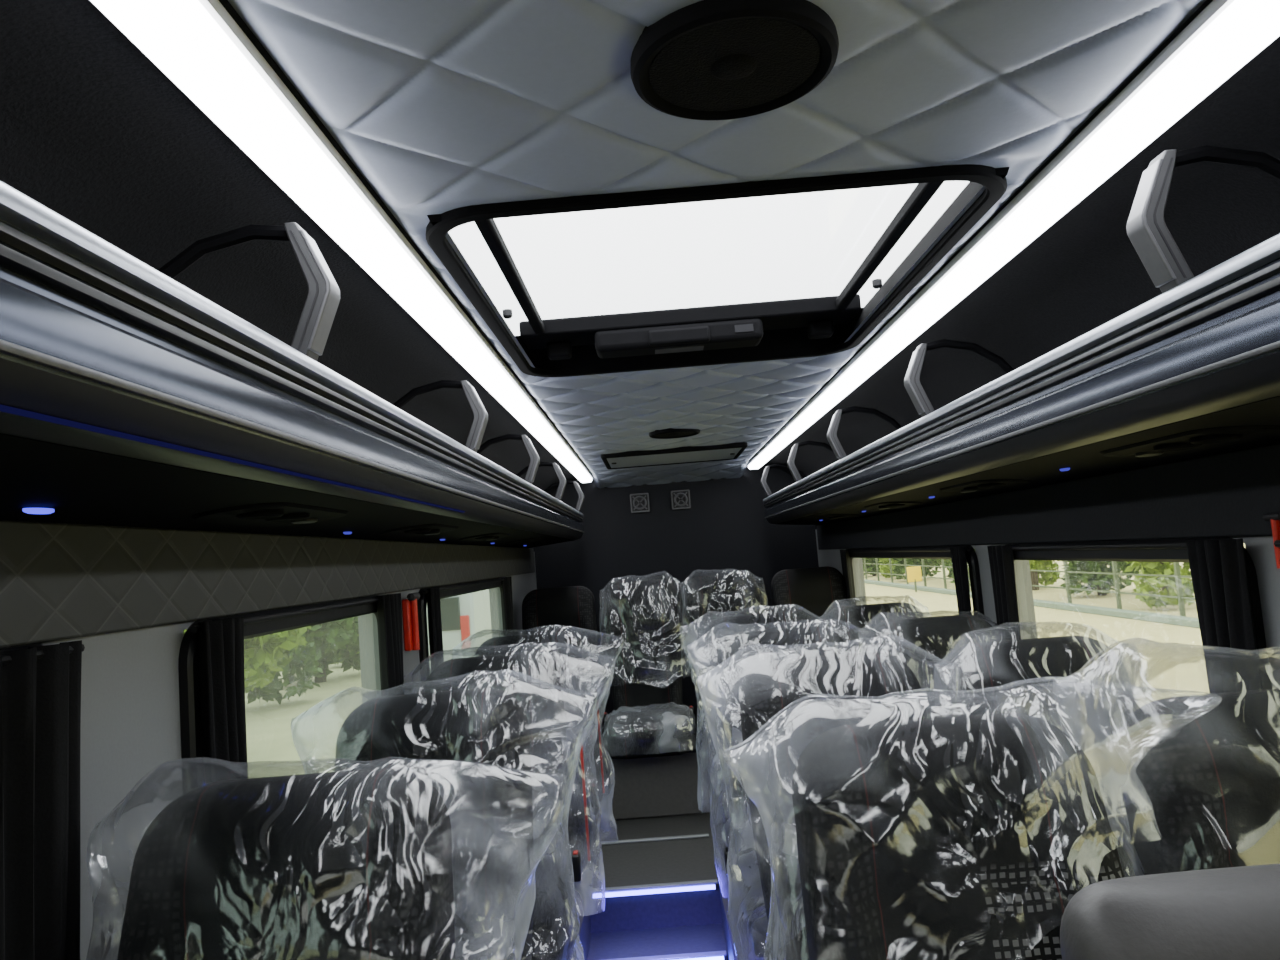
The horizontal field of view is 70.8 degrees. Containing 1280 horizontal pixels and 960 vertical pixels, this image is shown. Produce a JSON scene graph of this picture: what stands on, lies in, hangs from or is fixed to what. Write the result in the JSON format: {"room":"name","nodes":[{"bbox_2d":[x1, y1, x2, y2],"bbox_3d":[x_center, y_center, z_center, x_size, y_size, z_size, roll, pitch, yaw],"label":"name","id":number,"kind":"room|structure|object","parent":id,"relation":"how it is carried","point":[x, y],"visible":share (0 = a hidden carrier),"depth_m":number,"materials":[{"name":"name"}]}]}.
{"room":"vehicle interior","nodes":[
{"label":"vehicle interior","id":0,"kind":"room"},
{"bbox_2d":[30,555,536,959],"bbox_3d":[-0.690,1.003,2.287,0.060,1.660,6.700,-5,-5,1],"label":"wall","id":1,"kind":"structure","parent":0,"point":[130,724],"depth_m":1.26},
{"bbox_2d":[0,644,84,665],"bbox_3d":[-0.713,0.457,0.686,0.052,0.584,0.860,-5,-5,1],"label":"window","id":2,"kind":"structure","parent":1,"relation":"in","point":[6,659],"depth_m":1.05,"materials":[{"name":"black plastic"}]},
{"bbox_2d":[0,640,81,959],"bbox_3d":[-0.670,0.592,0.896,0.036,0.820,0.399,-5,-5,1],"label":"curtain","id":3,"kind":"object","parent":2,"relation":"hanging from","point":[40,699],"visible":1,"depth_m":1.03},
{"bbox_2d":[0,520,534,648],"bbox_3d":[-0.708,0.266,2.800,0.010,0.148,5.600,-5,-5,1],"label":"trim","id":4,"kind":"structure","parent":1,"relation":"attached to","point":[59,581],"depth_m":1.43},
{"bbox_2d":[178,595,380,784],"bbox_3d":[-0.693,0.559,1.922,0.052,0.584,1.060,-5,-5,1],"label":"window","id":5,"kind":"structure","parent":1,"relation":"in","point":[296,658],"depth_m":1.88,"materials":[{"name":"clear glass"}]},
{"bbox_2d":[198,616,246,783],"bbox_3d":[-0.667,0.554,1.461,0.036,0.650,0.141,-5,-5,1],"label":"curtain","id":6,"kind":"object","parent":5,"relation":"hanging from","point":[220,641],"visible":0.47,"depth_m":1.46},
{"bbox_2d":[376,593,403,694],"bbox_3d":[-0.652,0.631,2.396,0.036,0.650,0.162,-5,-5,1],"label":"curtain","id":7,"kind":"object","parent":5,"relation":"hanging from","point":[389,606],"visible":0.42,"depth_m":2.38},
{"bbox_2d":[402,592,419,650],"bbox_3d":[-0.681,0.423,2.686,0.042,0.169,0.080,-5,-5,1],"label":"hammer","id":8,"kind":"object","parent":1,"relation":"attached to","point":[409,605],"visible":1,"depth_m":2.67,"materials":[{"name":"red plastic"}]},
{"bbox_2d":[417,577,504,692],"bbox_3d":[-0.664,0.699,3.596,0.052,0.584,1.580,-5,-5,1],"label":"window","id":9,"kind":"structure","parent":1,"relation":"in","point":[467,608],"depth_m":3.53,"materials":[{"name":"clear glass"}]},
{"bbox_2d":[427,587,443,671],"bbox_3d":[-0.643,0.671,2.876,0.035,0.650,0.100,-5,-5,1],"label":"curtain","id":10,"kind":"object","parent":9,"relation":"hanging from","point":[433,597],"visible":0.38,"depth_m":2.87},
{"bbox_2d":[501,577,513,635],"bbox_3d":[-0.619,0.792,4.319,0.035,0.650,0.162,-5,-5,1],"label":"curtain","id":11,"kind":"object","parent":9,"relation":"hanging from","point":[507,582],"visible":0.34,"depth_m":4.29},
{"bbox_2d":[0,0,593,494],"bbox_3d":[-0.524,0.014,2.366,0.435,0.572,6.700,-5,-5,1],"label":"wall","id":12,"kind":"structure","parent":0,"point":[92,130],"depth_m":1.08,"materials":[{"name":"black carpet"}]},
{"bbox_2d":[0,180,583,547],"bbox_3d":[-0.552,-0.051,2.282,0.370,0.372,6.320,-5,-5,1],"label":"luggage rack","id":13,"kind":"object","parent":12,"relation":"attached to","point":[130,397],"visible":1,"depth_m":0.96,"materials":[{"name":"metal"}]},
{"bbox_2d":[22,508,53,513],"bbox_3d":[-0.669,0.035,1.002,0.022,0.005,0.041,-5,-5,1],"label":"light","id":14,"kind":"object","parent":13,"relation":"attached to","point":[27,510],"depth_m":0.99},
{"bbox_2d":[0,404,465,512],"bbox_3d":[-0.426,0.001,1.211,0.006,0.003,1.800,-5,-5,1],"label":"light","id":15,"kind":"object","parent":13,"relation":"on","point":[83,421],"depth_m":0.87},
{"bbox_2d":[236,510,283,518],"bbox_3d":[-0.574,0.053,1.360,0.068,0.008,0.068,-5,-5,1],"label":"air vent","id":16,"kind":"object","parent":13,"relation":"attached to","point":[254,514],"depth_m":1.34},
{"bbox_2d":[0,433,573,547],"bbox_3d":[-0.583,0.096,2.260,0.284,0.080,6.300,-5,-5,1],"label":"shelf","id":17,"kind":"object","parent":13,"relation":"attached to","point":[44,477],"depth_m":1.14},
{"bbox_2d":[265,513,308,521],"bbox_3d":[-0.572,0.061,1.460,0.068,0.008,0.068,-5,-5,1],"label":"air vent","id":18,"kind":"object","parent":13,"relation":"attached to","point":[287,516],"depth_m":1.44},
{"bbox_2d":[291,518,317,523],"bbox_3d":[-0.585,0.072,1.569,0.044,0.006,0.044,-5,-5,1],"label":"reading lamp","id":19,"kind":"object","parent":13,"relation":"on","point":[309,520],"depth_m":1.56,"materials":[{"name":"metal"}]},
{"bbox_2d":[404,528,430,532],"bbox_3d":[-0.559,0.128,2.257,0.068,0.008,0.068,-5,-5,1],"label":"air vent","id":20,"kind":"object","parent":13,"relation":"attached to","point":[418,530],"depth_m":2.23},
{"bbox_2d":[414,529,439,533],"bbox_3d":[-0.557,0.136,2.357,0.068,0.008,0.068,-5,-5,1],"label":"air vent","id":21,"kind":"object","parent":13,"relation":"attached to","point":[432,531],"depth_m":2.34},
{"bbox_2d":[90,0,592,482],"bbox_3d":[-0.381,-0.267,2.317,0.088,0.040,6.360,-5,-5,1],"label":"light strip","id":22,"kind":"object","parent":12,"relation":"attached to","point":[198,45],"visible":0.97,"depth_m":1.02,"materials":[{"name":"white plastic"}]},
{"bbox_2d":[572,812,765,959],"bbox_3d":[0.278,1.575,2.223,1.900,0.360,6.700,-5,-5,1],"label":"floor","id":23,"kind":"structure","parent":0,"point":[684,922],"depth_m":3.33,"materials":[{"name":"plastic"}]},
{"bbox_2d":[117,768,454,959],"bbox_3d":[-0.388,0.841,0.850,0.425,0.978,0.590,-5,-5,1],"label":"passenger seat","id":24,"kind":"object","parent":23,"relation":"on","point":[354,864],"visible":1,"depth_m":1.06,"materials":[{"name":"fabric"}]},
{"bbox_2d":[86,757,567,959],"bbox_3d":[-0.366,0.695,1.015,0.595,0.734,0.308,-5,-5,1],"label":"plastic cover","id":25,"kind":"object","parent":24,"relation":"on","point":[108,914],"visible":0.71,"depth_m":1.14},
{"bbox_2d":[335,688,532,959],"bbox_3d":[-0.377,0.899,1.547,0.425,0.978,0.590,-5,-5,1],"label":"passenger seat","id":26,"kind":"object","parent":23,"relation":"on","point":[491,820],"visible":0.6,"depth_m":1.75,"materials":[{"name":"fabric"}]},
{"bbox_2d":[291,669,596,959],"bbox_3d":[-0.375,0.744,1.714,0.623,0.720,0.319,-5,-5,1],"label":"plastic cover","id":27,"kind":"object","parent":26,"relation":"on","point":[520,678],"visible":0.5,"depth_m":1.83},
{"bbox_2d":[424,653,590,959],"bbox_3d":[-0.356,0.955,2.225,0.443,0.978,0.590,-5,-5,1],"label":"passenger seat","id":28,"kind":"object","parent":23,"relation":"on","point":[545,713],"visible":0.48,"depth_m":2.38,"materials":[{"name":"plastic"}]},
{"bbox_2d":[404,642,613,908],"bbox_3d":[-0.347,0.802,2.392,0.593,0.709,0.310,-5,-5,1],"label":"plastic cover","id":29,"kind":"object","parent":28,"relation":"on","point":[596,854],"visible":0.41,"depth_m":2.49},
{"bbox_2d":[531,850,569,959],"bbox_3d":[-0.373,1.030,2.159,0.400,0.154,0.470,-5,-5,1],"label":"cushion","id":30,"kind":"object","parent":28,"relation":"on","point":[549,940],"depth_m":2.02,"materials":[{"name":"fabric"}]},
{"bbox_2d":[474,632,604,959],"bbox_3d":[-0.345,1.011,2.892,0.443,0.978,0.590,-5,-5,1],"label":"passenger seat","id":31,"kind":"object","parent":23,"relation":"on","point":[573,677],"visible":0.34,"depth_m":3.05,"materials":[{"name":"plastic"}]},
{"bbox_2d":[452,625,623,836],"bbox_3d":[-0.333,0.857,3.059,0.612,0.708,0.326,-5,-5,1],"label":"plastic cover","id":32,"kind":"object","parent":31,"relation":"on","point":[611,822],"visible":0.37,"depth_m":3.17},
{"bbox_2d":[566,784,590,864],"bbox_3d":[-0.361,1.086,2.826,0.400,0.154,0.470,-5,-5,1],"label":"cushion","id":33,"kind":"object","parent":31,"relation":"on","point":[576,819],"depth_m":2.69,"materials":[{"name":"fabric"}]},
{"bbox_2d":[585,734,719,821],"bbox_3d":[0.290,1.435,4.500,1.740,0.300,0.584,-5,-5,1],"label":"step riser","id":34,"kind":"object","parent":23,"relation":"on","point":[663,786],"visible":0.06,"depth_m":4.21,"materials":[{"name":"metal"}]},
{"bbox_2d":[522,586,607,761],"bbox_3d":[-0.395,0.936,4.452,0.425,0.790,0.605,-5,-5,1],"label":"passenger seat","id":35,"kind":"object","parent":34,"relation":"on","point":[574,606],"visible":0.43,"depth_m":4.65,"materials":[{"name":"fabric"}]},
{"bbox_2d":[586,715,602,761],"bbox_3d":[-0.383,1.247,4.359,0.400,0.154,0.470,-5,-5,1],"label":"cushion","id":36,"kind":"object","parent":35,"relation":"on","point":[596,748],"depth_m":4.18,"materials":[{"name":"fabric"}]},
{"bbox_2d":[604,579,693,758],"bbox_3d":[0.034,0.902,4.448,0.425,0.790,0.605,-5,-5,1],"label":"passenger seat","id":37,"kind":"object","parent":34,"relation":"on","point":[648,667],"visible":0.97,"depth_m":4.57,"materials":[{"name":"fabric"}]},
{"bbox_2d":[599,571,690,684],"bbox_3d":[0.015,0.767,4.641,0.477,0.573,0.300,-5,-5,1],"label":"plastic cover","id":38,"kind":"object","parent":37,"relation":"on","point":[671,579],"visible":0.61,"depth_m":4.73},
{"bbox_2d":[607,708,691,758],"bbox_3d":[0.045,1.213,4.354,0.400,0.154,0.470,-5,-5,1],"label":"cushion","id":39,"kind":"object","parent":37,"relation":"on","point":[633,735],"depth_m":4.15,"materials":[{"name":"fabric"}]},
{"bbox_2d":[602,702,698,744],"bbox_3d":[0.044,1.185,4.357,0.472,0.170,0.529,-5,-5,1],"label":"cover","id":40,"kind":"object","parent":37,"relation":"on","point":[693,724],"visible":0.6,"depth_m":4.44,"materials":[{"name":"clear plastic"}]},
{"bbox_2d":[686,573,761,750],"bbox_3d":[0.463,0.868,4.444,0.425,0.790,0.605,-5,-5,1],"label":"passenger seat","id":41,"kind":"object","parent":34,"relation":"on","point":[737,591],"visible":0.33,"depth_m":4.64,"materials":[{"name":"fabric"}]},
{"bbox_2d":[696,708,713,750],"bbox_3d":[0.474,1.179,4.350,0.400,0.154,0.470,-5,-5,1],"label":"cushion","id":42,"kind":"object","parent":41,"relation":"on","point":[702,738],"depth_m":4.16,"materials":[{"name":"plastic"}]},
{"bbox_2d":[680,569,767,676],"bbox_3d":[0.440,0.735,4.644,0.482,0.561,0.284,-5,-5,1],"label":"plastic cover","id":43,"kind":"object","parent":41,"relation":"on","point":[699,572],"visible":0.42,"depth_m":4.74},
{"bbox_2d":[771,566,847,626],"bbox_3d":[0.911,0.832,4.439,0.425,0.790,0.605,-5,-5,1],"label":"passenger seat","id":44,"kind":"object","parent":34,"relation":"on","point":[814,589],"visible":0.29,"depth_m":4.64,"materials":[{"name":"fabric"}]},
{"bbox_2d":[589,884,718,898],"bbox_3d":[0.052,1.519,3.322,0.477,0.016,0.018,-5,-5,1],"label":"step light","id":45,"kind":"object","parent":23,"relation":"attached to","point":[704,887],"visible":1,"depth_m":3.32,"materials":[{"name":"plastic"}]},
{"bbox_2d":[590,879,717,892],"bbox_3d":[0.051,1.506,3.337,0.475,0.008,0.028,-5,-5,1],"label":"trim","id":46,"kind":"structure","parent":23,"relation":"attached to","point":[714,881],"depth_m":3.33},
{"bbox_2d":[601,834,708,844],"bbox_3d":[0.059,1.546,3.871,0.475,0.008,0.028,-5,-5,1],"label":"trim","id":47,"kind":"structure","parent":23,"relation":"on","point":[695,835],"depth_m":3.86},
{"bbox_2d":[604,951,726,959],"bbox_3d":[0.058,1.635,3.075,0.475,0.008,0.028,-5,-5,1],"label":"light strip","id":48,"kind":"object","parent":23,"relation":"attached to","point":[713,953],"depth_m":3.07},
{"bbox_2d":[704,612,805,846],"bbox_3d":[0.441,0.961,3.034,0.425,0.978,0.590,-5,-5,1],"label":"passenger seat","id":49,"kind":"object","parent":23,"relation":"on","point":[712,645],"visible":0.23,"depth_m":3.26,"materials":[{"name":"plastic"}]},
{"bbox_2d":[718,766,729,835],"bbox_3d":[0.458,1.033,2.967,0.400,0.154,0.470,-5,-5,1],"label":"cushion","id":50,"kind":"object","parent":49,"relation":"on","point":[722,799],"depth_m":2.83,"materials":[{"name":"plastic"}]},
{"bbox_2d":[680,604,828,810],"bbox_3d":[0.439,0.815,3.202,0.540,0.721,0.314,-5,-5,1],"label":"plastic cover","id":51,"kind":"object","parent":49,"relation":"on","point":[786,607],"visible":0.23,"depth_m":3.32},
{"bbox_2d":[717,626,846,956],"bbox_3d":[0.429,0.903,2.336,0.425,0.978,0.590,-5,-5,1],"label":"passenger seat","id":52,"kind":"object","parent":23,"relation":"on","point":[730,681],"visible":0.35,"depth_m":2.53,"materials":[{"name":"plastic"}]},
{"bbox_2d":[737,825,767,936],"bbox_3d":[0.447,0.975,2.270,0.400,0.154,0.470,-5,-5,1],"label":"cushion","id":53,"kind":"object","parent":52,"relation":"on","point":[747,863],"depth_m":2.11,"materials":[{"name":"plastic"}]},
{"bbox_2d":[686,619,871,888],"bbox_3d":[0.429,0.751,2.517,0.550,0.716,0.304,-5,-5,1],"label":"plastic cover","id":54,"kind":"object","parent":52,"relation":"on","point":[714,773],"visible":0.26,"depth_m":2.60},
{"bbox_2d":[739,652,926,959],"bbox_3d":[0.417,0.845,1.639,0.425,0.978,0.590,-5,-5,1],"label":"passenger seat","id":55,"kind":"object","parent":23,"relation":"on","point":[770,686],"visible":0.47,"depth_m":1.85,"materials":[{"name":"plastic"}]},
{"bbox_2d":[766,937,809,959],"bbox_3d":[0.435,0.917,1.572,0.400,0.154,0.470,-5,-5,1],"label":"cushion","id":56,"kind":"object","parent":55,"relation":"on","point":[797,948],"depth_m":1.67,"materials":[{"name":"plastic"}]},
{"bbox_2d":[696,635,959,959],"bbox_3d":[0.411,0.687,1.809,0.552,0.712,0.324,-5,-5,1],"label":"plastic cover","id":57,"kind":"object","parent":55,"relation":"on","point":[721,735],"visible":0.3,"depth_m":1.91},
{"bbox_2d":[822,602,920,653],"bbox_3d":[0.880,0.928,3.049,0.425,0.978,0.590,-5,-5,1],"label":"passenger seat","id":58,"kind":"object","parent":23,"relation":"on","point":[858,616],"visible":0.13,"depth_m":3.29,"materials":[{"name":"plastic"}]},
{"bbox_2d":[820,595,931,625],"bbox_3d":[0.885,0.782,3.225,0.478,0.727,0.291,-4,-5,-2],"label":"plastic cover","id":59,"kind":"object","parent":58,"relation":"on","point":[905,597],"visible":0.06,"depth_m":3.35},
{"bbox_2d":[866,614,999,717],"bbox_3d":[0.868,0.870,2.352,0.425,0.978,0.590,-5,-5,1],"label":"passenger seat","id":60,"kind":"object","parent":23,"relation":"on","point":[936,635],"visible":0.18,"depth_m":2.58,"materials":[{"name":"plastic"}]},
{"bbox_2d":[858,610,996,652],"bbox_3d":[0.877,0.725,2.524,0.464,0.716,0.306,-5,-5,1],"label":"plastic cover","id":61,"kind":"object","parent":60,"relation":"on","point":[870,625],"visible":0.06,"depth_m":2.66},
{"bbox_2d":[792,713,1123,959],"bbox_3d":[0.405,0.782,0.891,0.425,0.978,0.590,-5,-5,1],"label":"passenger seat","id":62,"kind":"object","parent":23,"relation":"on","point":[969,837],"visible":0.88,"depth_m":1.10,"materials":[{"name":"fabric"}]},
{"bbox_2d":[723,677,1221,953],"bbox_3d":[0.431,0.423,1.125,0.634,0.319,0.246,-5,-5,1],"label":"plastic cover","id":63,"kind":"object","parent":62,"relation":"on","point":[1125,753],"visible":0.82,"depth_m":1.19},
{"bbox_2d":[941,636,1138,877],"bbox_3d":[0.856,0.811,1.654,0.425,0.978,0.590,-5,-5,1],"label":"passenger seat","id":64,"kind":"object","parent":23,"relation":"on","point":[996,663],"visible":0.25,"depth_m":1.88,"materials":[{"name":"fabric"}]},
{"bbox_2d":[934,621,1152,717],"bbox_3d":[0.861,0.653,1.826,0.470,0.717,0.309,-5,-5,1],"label":"plastic cover","id":65,"kind":"object","parent":64,"relation":"on","point":[1052,626],"visible":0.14,"depth_m":1.97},
{"bbox_2d":[1060,864,1279,959],"bbox_3d":[0.569,0.728,0.478,0.530,0.985,0.193,-5,-5,1],"label":"padded backrest","id":66,"kind":"object","parent":23,"relation":"on","point":[1231,913],"visible":1,"depth_m":0.55,"materials":[{"name":"grey leather"}]},
{"bbox_2d":[1122,689,1279,875],"bbox_3d":[0.844,0.749,0.907,0.425,0.978,0.590,-5,-5,1],"label":"passenger seat","id":67,"kind":"object","parent":23,"relation":"on","point":[1212,785],"visible":0.7,"depth_m":1.12,"materials":[{"name":"fabric"}]},
{"bbox_2d":[1053,637,1279,875],"bbox_3d":[0.824,0.573,1.090,0.506,0.764,0.312,-5,-5,1],"label":"plastic cover","id":68,"kind":"object","parent":67,"relation":"on","point":[1243,664],"visible":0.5,"depth_m":1.24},
{"bbox_2d":[533,466,818,722],"bbox_3d":[0.265,0.972,5.665,1.900,2.140,0.060,-5,-5,1],"label":"wall","id":69,"kind":"structure","parent":0,"point":[725,526],"depth_m":5.68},
{"bbox_2d":[630,493,649,512],"bbox_3d":[-0.001,0.144,5.694,0.120,0.120,0.028,-5,-5,1],"label":"air vent","id":70,"kind":"object","parent":69,"relation":"attached to","point":[639,502],"visible":1,"depth_m":5.69,"materials":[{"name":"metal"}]},
{"bbox_2d":[671,489,690,509],"bbox_3d":[0.258,0.124,5.692,0.120,0.120,0.028,-5,-5,1],"label":"air vent","id":71,"kind":"object","parent":69,"relation":"attached to","point":[680,499],"visible":1,"depth_m":5.69,"materials":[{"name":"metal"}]},
{"bbox_2d":[228,0,1205,487],"bbox_3d":[0.132,-0.289,2.380,0.940,0.066,6.700,-5,-5,1],"label":"ceiling","id":72,"kind":"structure","parent":0,"point":[441,106],"depth_m":1.04,"materials":[{"name":"leather"}]},
{"bbox_2d":[601,442,747,468],"bbox_3d":[0.167,-0.120,4.543,0.700,0.033,0.570,-5,-5,1],"label":"ceiling panel","id":73,"kind":"object","parent":72,"relation":"attached to","point":[731,451],"visible":0.96,"depth_m":4.44,"materials":[{"name":"plastic"}]},
{"bbox_2d":[649,428,699,438],"bbox_3d":[0.142,-0.199,3.707,0.212,0.030,0.212,-5,-5,1],"label":"ceiling speaker","id":74,"kind":"object","parent":72,"relation":"attached to","point":[669,433],"visible":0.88,"depth_m":3.69},
{"bbox_2d":[654,432,695,436],"bbox_3d":[0.142,-0.194,3.707,0.174,0.020,0.174,-5,-5,1],"label":"grille","id":75,"kind":"object","parent":74,"relation":"attached to","point":[656,434],"depth_m":3.72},
{"bbox_2d":[426,164,1008,376],"bbox_3d":[0.117,-0.400,1.848,0.904,0.094,1.170,-5,-5,1],"label":"roof hatch","id":76,"kind":"object","parent":72,"relation":"attached to","point":[818,326],"visible":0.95,"depth_m":2.10,"materials":[{"name":"black plastic"}]},
{"bbox_2d":[630,0,838,119],"bbox_3d":[0.095,-0.431,0.922,0.212,0.030,0.212,-5,-5,1],"label":"ceiling speaker","id":77,"kind":"object","parent":72,"relation":"attached to","point":[704,59],"visible":1,"depth_m":0.90},
{"bbox_2d":[649,18,819,110],"bbox_3d":[0.096,-0.426,0.922,0.174,0.020,0.174,-5,-5,1],"label":"grille","id":78,"kind":"object","parent":77,"relation":"attached to","point":[696,64],"depth_m":0.91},
{"bbox_2d":[746,0,1279,528],"bbox_3d":[0.827,-0.094,2.352,0.435,0.572,6.700,-5,-5,1],"label":"wall","id":79,"kind":"structure","parent":0,"point":[1084,271],"depth_m":1.63,"materials":[{"name":"black carpet"}]},
{"bbox_2d":[747,0,1279,468],"bbox_3d":[0.640,-0.348,2.307,0.088,0.040,6.360,-5,-5,1],"label":"light strip","id":80,"kind":"object","parent":79,"relation":"attached to","point":[1226,35],"visible":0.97,"depth_m":1.21,"materials":[{"name":"white plastic"}]},
{"bbox_2d":[761,145,1279,524],"bbox_3d":[0.842,-0.162,2.268,0.370,0.372,6.320,-5,-5,1],"label":"luggage rack","id":81,"kind":"object","parent":79,"relation":"attached to","point":[1191,371],"visible":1,"depth_m":1.37,"materials":[{"name":"metal"}]},
{"bbox_2d":[964,486,989,490],"bbox_3d":[0.878,0.022,2.342,0.068,0.008,0.068,-5,-5,1],"label":"air vent","id":82,"kind":"object","parent":81,"relation":"attached to","point":[967,488],"depth_m":2.32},
{"bbox_2d":[977,483,1005,487],"bbox_3d":[0.876,0.013,2.242,0.068,0.008,0.068,-5,-5,1],"label":"air vent","id":83,"kind":"object","parent":81,"relation":"attached to","point":[980,485],"depth_m":2.22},
{"bbox_2d":[778,396,1279,524],"bbox_3d":[0.896,-0.021,2.245,0.284,0.080,6.300,-5,-5,1],"label":"shelf","id":84,"kind":"object","parent":81,"relation":"attached to","point":[1254,422],"depth_m":1.67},
{"bbox_2d":[1135,451,1163,456],"bbox_3d":[0.880,-0.045,1.555,0.044,0.006,0.044,-5,-5,1],"label":"reading lamp","id":85,"kind":"object","parent":81,"relation":"on","point":[1137,453],"depth_m":1.54,"materials":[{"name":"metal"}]},
{"bbox_2d":[1153,443,1201,451],"bbox_3d":[0.863,-0.053,1.445,0.068,0.008,0.068,-5,-5,1],"label":"air vent","id":86,"kind":"object","parent":81,"relation":"attached to","point":[1158,447],"depth_m":1.43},
{"bbox_2d":[1190,434,1242,444],"bbox_3d":[0.862,-0.061,1.345,0.068,0.008,0.068,-5,-5,1],"label":"air vent","id":87,"kind":"object","parent":81,"relation":"attached to","point":[1196,439],"depth_m":1.33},
{"bbox_2d":[815,529,1279,688],"bbox_3d":[1.145,0.857,2.268,0.060,1.660,6.700,-5,-5,1],"label":"wall","id":88,"kind":"structure","parent":0,"point":[1261,550],"depth_m":2.60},
{"bbox_2d":[848,545,984,619],"bbox_3d":[1.101,0.575,3.772,0.052,0.584,1.890,-5,-5,1],"label":"window","id":89,"kind":"structure","parent":88,"relation":"in","point":[929,552],"depth_m":3.26,"materials":[{"name":"black plastic"}]},
{"bbox_2d":[840,549,853,605],"bbox_3d":[1.087,0.684,4.641,0.032,0.650,0.161,-5,-5,1],"label":"curtain","id":90,"kind":"object","parent":89,"relation":"hanging from","point":[845,557],"visible":0.41,"depth_m":4.62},
{"bbox_2d":[950,546,971,613],"bbox_3d":[1.058,0.539,2.897,0.032,0.650,0.122,-5,-5,1],"label":"curtain","id":91,"kind":"object","parent":89,"relation":"hanging from","point":[958,554],"visible":0.36,"depth_m":2.87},
{"bbox_2d":[816,443,1279,549],"bbox_3d":[1.056,0.126,2.782,0.010,0.148,5.600,-5,-5,1],"label":"trim","id":92,"kind":"structure","parent":88,"relation":"attached to","point":[1229,494],"depth_m":1.99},
{"bbox_2d":[1007,537,1271,689],"bbox_3d":[1.073,0.432,2.064,0.052,0.584,1.100,-5,-5,1],"label":"window","id":93,"kind":"structure","parent":88,"relation":"in","point":[1154,550],"depth_m":1.87,"materials":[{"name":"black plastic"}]},
{"bbox_2d":[987,545,1020,640],"bbox_3d":[1.052,0.510,2.549,0.032,0.650,0.159,-5,-5,1],"label":"curtain","id":94,"kind":"object","parent":93,"relation":"hanging from","point":[1001,559],"visible":0.31,"depth_m":2.54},
{"bbox_2d":[1186,538,1261,693],"bbox_3d":[1.035,0.428,1.562,0.032,0.650,0.141,-5,-5,1],"label":"curtain","id":95,"kind":"object","parent":93,"relation":"hanging from","point":[1218,568],"visible":0.42,"depth_m":1.57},
{"bbox_2d":[1263,513,1279,567],"bbox_3d":[1.035,0.098,1.455,0.022,0.089,0.042,-5,-5,1],"label":"hammer","id":96,"kind":"object","parent":88,"relation":"attached to","point":[1274,518],"visible":0.95,"depth_m":1.45,"materials":[{"name":"red plastic"}]},
{"label":"outside","id":97,"kind":"structure","parent":0,"visible":0},
{"bbox_2d":[864,543,1245,706],"bbox_3d":[0.974,5.563,39.664,120.000,0.001,160.000,-5,-5,1],"label":"ground","id":98,"kind":"structure","parent":97,"point":[1185,676],"depth_m":21.35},
{"bbox_2d":[862,558,886,575],"bbox_3d":[13.806,3.855,53.461,3.092,3.719,4.045,-5,-5,1],"label":"tree","id":99,"kind":"object","parent":98,"relation":"on","point":[869,567],"visible":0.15,"depth_m":52.90,"materials":[{"name":"green plant"}]},
{"bbox_2d":[879,558,902,578],"bbox_3d":[14.042,3.356,49.265,3.237,3.966,4.082,-5,-5,1],"label":"tree","id":100,"kind":"object","parent":98,"relation":"on","point":[883,568],"visible":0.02,"depth_m":47.84,"materials":[{"name":"green plant"}]},
{"bbox_2d":[907,566,921,591],"bbox_3d":[10.940,3.950,35.818,0.560,1.000,0.080,-5,-5,1],"label":"sign","id":101,"kind":"object","parent":98,"relation":"on","point":[914,574],"visible":1,"depth_m":35.80,"materials":[{"name":"paint"}]},
{"bbox_2d":[893,558,941,579],"bbox_3d":[13.627,3.128,44.693,3.092,3.719,4.045,-5,-5,1],"label":"tree","id":102,"kind":"object","parent":98,"relation":"on","point":[898,569],"visible":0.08,"depth_m":44.33,"materials":[{"name":"green plant"}]},
{"bbox_2d":[938,549,974,586],"bbox_3d":[13.473,2.429,36.284,3.092,3.719,4.045,-5,-5,1],"label":"tree","id":103,"kind":"object","parent":98,"relation":"on","point":[949,563],"visible":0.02,"depth_m":35.35,"materials":[{"name":"green plant"}]},
{"bbox_2d":[863,558,1194,616],"bbox_3d":[11.676,3.434,33.370,0.080,1.500,49.540,-5,-5,1],"label":"fence","id":104,"kind":"object","parent":98,"relation":"on","point":[1178,576],"visible":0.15,"depth_m":22.54,"materials":[{"name":"paint"}]},
{"bbox_2d":[864,579,1199,627],"bbox_3d":[11.385,4.154,33.586,0.300,0.150,52.000,-5,-5,1],"label":"curb","id":105,"kind":"object","parent":98,"relation":"on","point":[1113,612],"visible":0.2,"depth_m":21.75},
{"bbox_2d":[1029,560,1061,589],"bbox_3d":[13.740,1.896,31.726,3.237,3.966,4.082,-5,-5,1],"label":"tree","id":106,"kind":"object","parent":98,"relation":"on","point":[1049,578],"visible":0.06,"depth_m":32.13,"materials":[{"name":"green plant"}]},
{"bbox_2d":[1060,561,1144,595],"bbox_3d":[13.830,1.628,27.151,3.092,3.719,4.045,-5,-5,1],"label":"tree","id":107,"kind":"object","parent":98,"relation":"on","point":[1104,582],"visible":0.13,"depth_m":26.72,"materials":[{"name":"green plant"}]},
{"bbox_2d":[1124,561,1193,609],"bbox_3d":[13.241,1.194,22.963,3.237,3.966,4.082,-5,-5,1],"label":"tree","id":108,"kind":"object","parent":98,"relation":"on","point":[1167,584],"visible":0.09,"depth_m":21.49,"materials":[{"name":"green plant"}]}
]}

